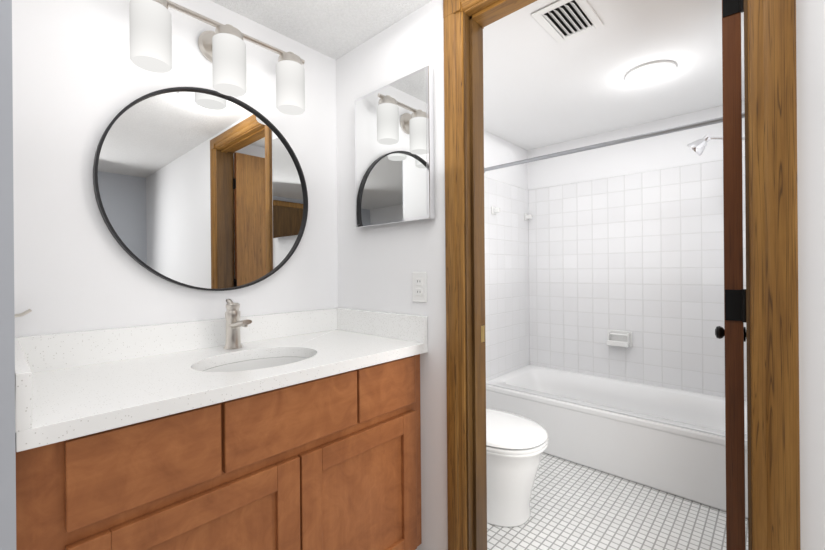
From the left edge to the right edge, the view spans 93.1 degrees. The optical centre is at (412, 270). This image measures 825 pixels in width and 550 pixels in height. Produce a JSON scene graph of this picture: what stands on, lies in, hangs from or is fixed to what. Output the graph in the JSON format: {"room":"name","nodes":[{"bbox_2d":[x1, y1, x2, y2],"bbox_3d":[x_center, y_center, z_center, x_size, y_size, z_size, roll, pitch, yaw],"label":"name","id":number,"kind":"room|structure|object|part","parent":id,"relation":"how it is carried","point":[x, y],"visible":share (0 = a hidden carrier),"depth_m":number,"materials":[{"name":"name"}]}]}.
{"room":"bathroom","nodes":[
{"label":"bathroom","id":0,"kind":"room"},
{"bbox_2d":[0,0,15,549],"bbox_3d":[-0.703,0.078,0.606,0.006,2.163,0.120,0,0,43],"label":"wall","id":1,"kind":"structure","parent":0,"point":[7,451],"depth_m":0.64,"materials":[{"name":"grey paint"}]},
{"bbox_2d":[12,0,526,336],"bbox_3d":[-0.820,0.079,1.455,0.120,2.163,5.407,0,0,43],"label":"wall","id":2,"kind":"structure","parent":0,"point":[81,80],"depth_m":1.22,"materials":[{"name":"white paint"}]},
{"bbox_2d":[93,87,307,290],"bbox_3d":[-0.719,-0.292,1.456,0.030,0.735,0.735,0,0,43],"label":"round mirror","id":3,"kind":"object","parent":2,"relation":"attached to","point":[200,189],"depth_m":1.41,"materials":[{"name":"clear glass"}]},
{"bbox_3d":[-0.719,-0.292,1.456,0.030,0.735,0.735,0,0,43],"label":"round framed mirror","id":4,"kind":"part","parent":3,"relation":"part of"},
{"bbox_2d":[129,0,304,114],"bbox_3d":[-0.673,-0.767,1.415,0.159,0.243,0.600,0,0,43],"label":"sconce","id":5,"kind":"object","parent":2,"relation":"attached to","point":[222,47],"visible":1,"depth_m":1.35,"materials":[{"name":"white glass"}]},
{"bbox_3d":[-0.818,-0.731,1.222,0.110,0.174,0.110,0,0,43],"label":"lamp shade","id":6,"kind":"part","parent":5,"relation":"part of","materials":[{"name":"white glass"}]},
{"bbox_3d":[-0.654,-0.733,1.398,0.110,0.174,0.110,0,0,43],"label":"lamp shade","id":7,"kind":"part","parent":5,"relation":"part of","materials":[{"name":"white glass"}]},
{"bbox_3d":[-0.491,-0.734,1.574,0.110,0.174,0.110,0,0,43],"label":"lamp shade","id":8,"kind":"part","parent":5,"relation":"part of","materials":[{"name":"white glass"}]},
{"bbox_2d":[484,177,529,381],"bbox_3d":[0.356,0.239,2.626,0.012,1.824,1.852,0,0,43],"label":"tile","id":9,"kind":"structure","parent":2,"relation":"attached to","point":[507,340],"depth_m":3.01,"materials":[{"name":"white tile"}]},
{"bbox_2d":[491,206,499,214],"bbox_3d":[0.614,-0.441,2.862,0.052,0.060,0.056,0,0,43],"label":"post","id":10,"kind":"object","parent":9,"relation":"attached to","point":[494,210],"depth_m":2.85,"materials":[{"name":"white ceramic"}]},
{"bbox_2d":[524,213,531,220],"bbox_3d":[0.962,-0.444,3.237,0.052,0.060,0.056,0,0,43],"label":"post","id":11,"kind":"object","parent":9,"relation":"attached to","point":[526,216],"depth_m":3.23,"materials":[{"name":"white ceramic"}]},
{"bbox_2d":[210,0,744,149],"bbox_3d":[0.461,-1.053,0.259,3.640,0.080,5.407,0,0,43],"label":"ceiling","id":12,"kind":"structure","parent":0,"point":[542,87],"depth_m":1.84,"materials":[{"name":"white paint"}]},
{"bbox_2d":[531,0,603,43],"bbox_3d":[0.626,-1.005,1.573,0.190,0.018,0.274,0,0,43],"label":"ceiling vent","id":13,"kind":"object","parent":12,"relation":"in","point":[569,19],"visible":1,"depth_m":1.56,"materials":[{"name":"white plastic"}]},
{"bbox_2d":[625,60,676,84],"bbox_3d":[1.220,-1.004,2.006,0.228,0.028,0.228,0,0,43],"label":"recessed light","id":14,"kind":"object","parent":12,"relation":"in","point":[650,72],"visible":0.98,"depth_m":1.97,"materials":[{"name":"white plastic"}]},
{"bbox_2d":[336,0,824,549],"bbox_3d":[0.929,0.065,0.753,3.400,2.163,0.115,0,0,43],"label":"wall","id":15,"kind":"structure","parent":0,"point":[378,266],"depth_m":1.45,"materials":[{"name":"white paint"}]},
{"bbox_2d":[355,65,434,227],"bbox_3d":[-0.087,-0.472,1.590,0.429,0.563,0.030,0,0,43],"label":"mirrored medicine cabinet","id":16,"kind":"object","parent":15,"relation":"attached to","point":[394,152],"visible":1,"depth_m":1.55,"materials":[{"name":"silver metal"}]},
{"bbox_2d":[412,272,426,302],"bbox_3d":[0.027,0.064,1.505,0.072,0.116,0.007,0,0,43],"label":"duplex electrical outlet","id":17,"kind":"object","parent":15,"relation":"attached to","point":[419,284],"visible":1,"depth_m":1.50,"materials":[{"name":"white plastic"}]},
{"bbox_2d":[463,11,486,549],"bbox_3d":[0.222,0.117,1.409,0.020,2.070,0.117,0,0,43],"label":"trim","id":18,"kind":"structure","parent":15,"relation":"attached to","point":[468,278],"depth_m":1.38,"materials":[{"name":"brown wood"}]},
{"bbox_2d":[481,325,484,341],"bbox_3d":[0.253,0.232,1.427,0.002,0.060,0.033,0,0,43],"label":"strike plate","id":19,"kind":"structure","parent":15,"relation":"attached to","point":[483,333],"depth_m":1.43,"materials":[{"name":"gold metal"}]},
{"bbox_2d":[443,0,799,549],"bbox_3d":[0.455,0.085,1.102,0.902,2.131,0.019,0,0,43],"label":"door frame","id":20,"kind":"structure","parent":15,"relation":"attached to","point":[773,233],"depth_m":0.83,"materials":[{"name":"brown wood"}]},
{"bbox_2d":[723,0,745,549],"bbox_3d":[1.031,0.116,1.237,0.045,2.034,0.745,0,0,40],"label":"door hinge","id":21,"kind":"structure","parent":15,"relation":"in","point":[742,214],"depth_m":0.96,"materials":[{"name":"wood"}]},
{"bbox_2d":[715,326,746,341],"bbox_3d":[1.240,0.239,1.489,0.135,0.056,0.094,0,0,40],"label":"door knob","id":22,"kind":"object","parent":21,"relation":"attached to","point":[719,332],"depth_m":1.49,"materials":[{"name":"black metal"}]},
{"bbox_2d":[722,0,744,549],"bbox_3d":[0.793,0.118,0.964,0.036,2.034,0.001,0,0,42],"label":"bath door edge","id":23,"kind":"structure","parent":21,"relation":"attached to","point":[733,280],"depth_m":0.96,"materials":[{"name":"brown wood"}]},
{"bbox_3d":[0.794,0.124,0.957,0.044,1.666,0.012,0,0,40],"label":"bath door hinges","id":24,"kind":"part","parent":21,"relation":"part of","materials":[{"name":"black metal"}]},
{"bbox_2d":[744,0,751,549],"bbox_3d":[0.779,0.113,0.892,0.020,2.070,0.117,0,0,43],"label":"trim","id":25,"kind":"structure","parent":15,"relation":"attached to","point":[747,274],"depth_m":0.85,"materials":[{"name":"brown wood"}]},
{"bbox_2d":[487,453,747,549],"bbox_3d":[0.928,1.176,2.107,1.785,0.060,2.087,0,0,43],"label":"floor","id":26,"kind":"structure","parent":0,"point":[574,506],"depth_m":1.80,"materials":[{"name":"tile"}]},
{"bbox_2d":[486,408,548,526],"bbox_3d":[0.306,0.788,1.987,0.757,0.726,0.468,0,0,43],"label":"toilet","id":27,"kind":"object","parent":26,"relation":"on","point":[516,446],"visible":0.38,"depth_m":1.74,"materials":[{"name":"white ceramic"}]},
{"bbox_3d":[0.384,0.762,1.914,0.543,0.050,0.399,0,0,43],"label":"seat","id":28,"kind":"part","parent":27,"relation":"part of","materials":[{"name":"white plastic"}]},
{"bbox_2d":[486,365,747,518],"bbox_3d":[1.294,0.966,2.503,1.517,0.355,0.738,0,0,43],"label":"bathtub","id":29,"kind":"object","parent":26,"relation":"on","point":[672,441],"visible":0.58,"depth_m":2.28,"materials":[{"name":"white ceramic"}]},
{"bbox_2d":[527,100,744,189],"bbox_3d":[1.631,0.059,2.787,1.665,2.163,0.120,0,0,43],"label":"wall","id":30,"kind":"structure","parent":0,"point":[666,151],"depth_m":2.77,"materials":[{"name":"white paint"}]},
{"bbox_2d":[528,156,746,400],"bbox_3d":[1.548,0.229,2.776,1.533,1.824,0.012,0,0,43],"label":"tile","id":31,"kind":"structure","parent":30,"relation":"attached to","point":[640,256],"depth_m":2.75,"materials":[{"name":"white tile"}]},
{"bbox_2d":[607,329,631,347],"bbox_3d":[1.471,0.487,2.789,0.160,0.110,0.075,0,0,43],"label":"soap dish","id":32,"kind":"object","parent":31,"relation":"attached to","point":[619,338],"visible":1,"depth_m":2.79,"materials":[{"name":"white ceramic"}]},
{"bbox_3d":[-0.229,1.186,-0.507,3.640,0.060,3.320,0,0,43],"label":"floor","id":33,"kind":"structure","parent":0,"visible":0},
{"bbox_2d":[15,299,427,549],"bbox_3d":[-0.518,0.631,1.270,0.566,1.056,1.099,0,0,43],"label":"bathroom vanity","id":34,"kind":"object","parent":33,"relation":"on","point":[233,429],"visible":0.98,"depth_m":1.06,"materials":[{"name":"brown wood"}]},
{"bbox_3d":[-0.567,0.412,0.850,0.020,0.174,0.284,0,0,43],"label":"drawer","id":35,"kind":"part","parent":34,"relation":"part of","materials":[{"name":"brown wood"}]},
{"bbox_3d":[-0.496,0.786,0.932,0.008,0.389,0.370,0,0,43],"label":"door panel","id":36,"kind":"part","parent":34,"relation":"part of","materials":[{"name":"brown wood"}]},
{"bbox_2d":[15,307,427,452],"bbox_3d":[-0.521,0.246,1.270,0.566,0.136,1.099,0,0,43],"label":"countertop","id":37,"kind":"structure","parent":34,"relation":"on","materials":[{"name":"stone"}]},
{"bbox_2d":[223,299,252,349],"bbox_3d":[-0.622,0.192,1.387,0.160,0.176,0.062,0,0,43],"label":"faucet","id":38,"kind":"object","parent":37,"relation":"on","point":[232,314],"depth_m":1.39,"materials":[{"name":"silver metal"}]},
{"bbox_3d":[-0.324,0.410,1.112,0.020,0.174,0.413,0,0,43],"label":"drawer","id":39,"kind":"part","parent":34,"relation":"part of","materials":[{"name":"brown wood"}]},
{"bbox_3d":[-0.159,0.783,1.295,0.008,0.389,0.356,0,0,43],"label":"door panel","id":40,"kind":"part","parent":34,"relation":"part of","materials":[{"name":"brown wood"}]},
{"bbox_3d":[-0.086,0.408,1.368,0.020,0.174,0.271,0,0,43],"label":"drawer","id":41,"kind":"part","parent":34,"relation":"part of","materials":[{"name":"brown wood"}]},
{"bbox_3d":[0.491,-0.967,1.151,0.780,0.093,0.115,0,0,43],"label":"wall","id":42,"kind":"structure","parent":0,"visible":0},
{"bbox_2d":[464,0,536,26],"bbox_3d":[0.492,-0.910,1.151,0.740,0.020,0.117,0,0,43],"label":"trim","id":43,"kind":"structure","parent":42,"relation":"attached to","point":[477,8],"depth_m":1.34,"materials":[{"name":"brown wood"}]},
{"bbox_3d":[-0.925,0.080,0.812,0.600,2.163,0.120,0,0,43],"label":"wall","id":44,"kind":"structure","parent":0,"visible":0},
{"bbox_2d":[14,309,31,317],"bbox_3d":[-1.061,0.122,1.055,0.032,0.035,0.050,0,0,43],"label":"hook","id":45,"kind":"object","parent":44,"relation":"attached to","point":[23,313],"visible":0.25,"depth_m":1.06,"materials":[{"name":"silver metal"}]},
{"bbox_3d":[1.528,0.060,1.539,0.120,2.163,1.852,0,0,43],"label":"wall","id":46,"kind":"structure","parent":0,"visible":0},
{"bbox_2d":[484,112,744,172],"bbox_3d":[1.049,-0.715,2.255,1.519,0.060,0.060,0,0,43],"label":"shower curtain rod","id":47,"kind":"object","parent":46,"relation":"attached to","point":[656,133],"visible":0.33,"depth_m":2.17,"materials":[{"name":"silver metal"}]},
{"bbox_3d":[1.834,0.227,1.965,0.012,1.824,0.790,0,0,43],"label":"wall tile","id":48,"kind":"structure","parent":0,"visible":0},
{"bbox_2d":[687,135,744,155],"bbox_3d":[1.708,-0.702,2.116,0.366,0.110,0.094,0,0,43],"label":"shower head","id":49,"kind":"object","parent":48,"relation":"attached to","point":[697,147],"visible":0.6,"depth_m":2.17}
]}

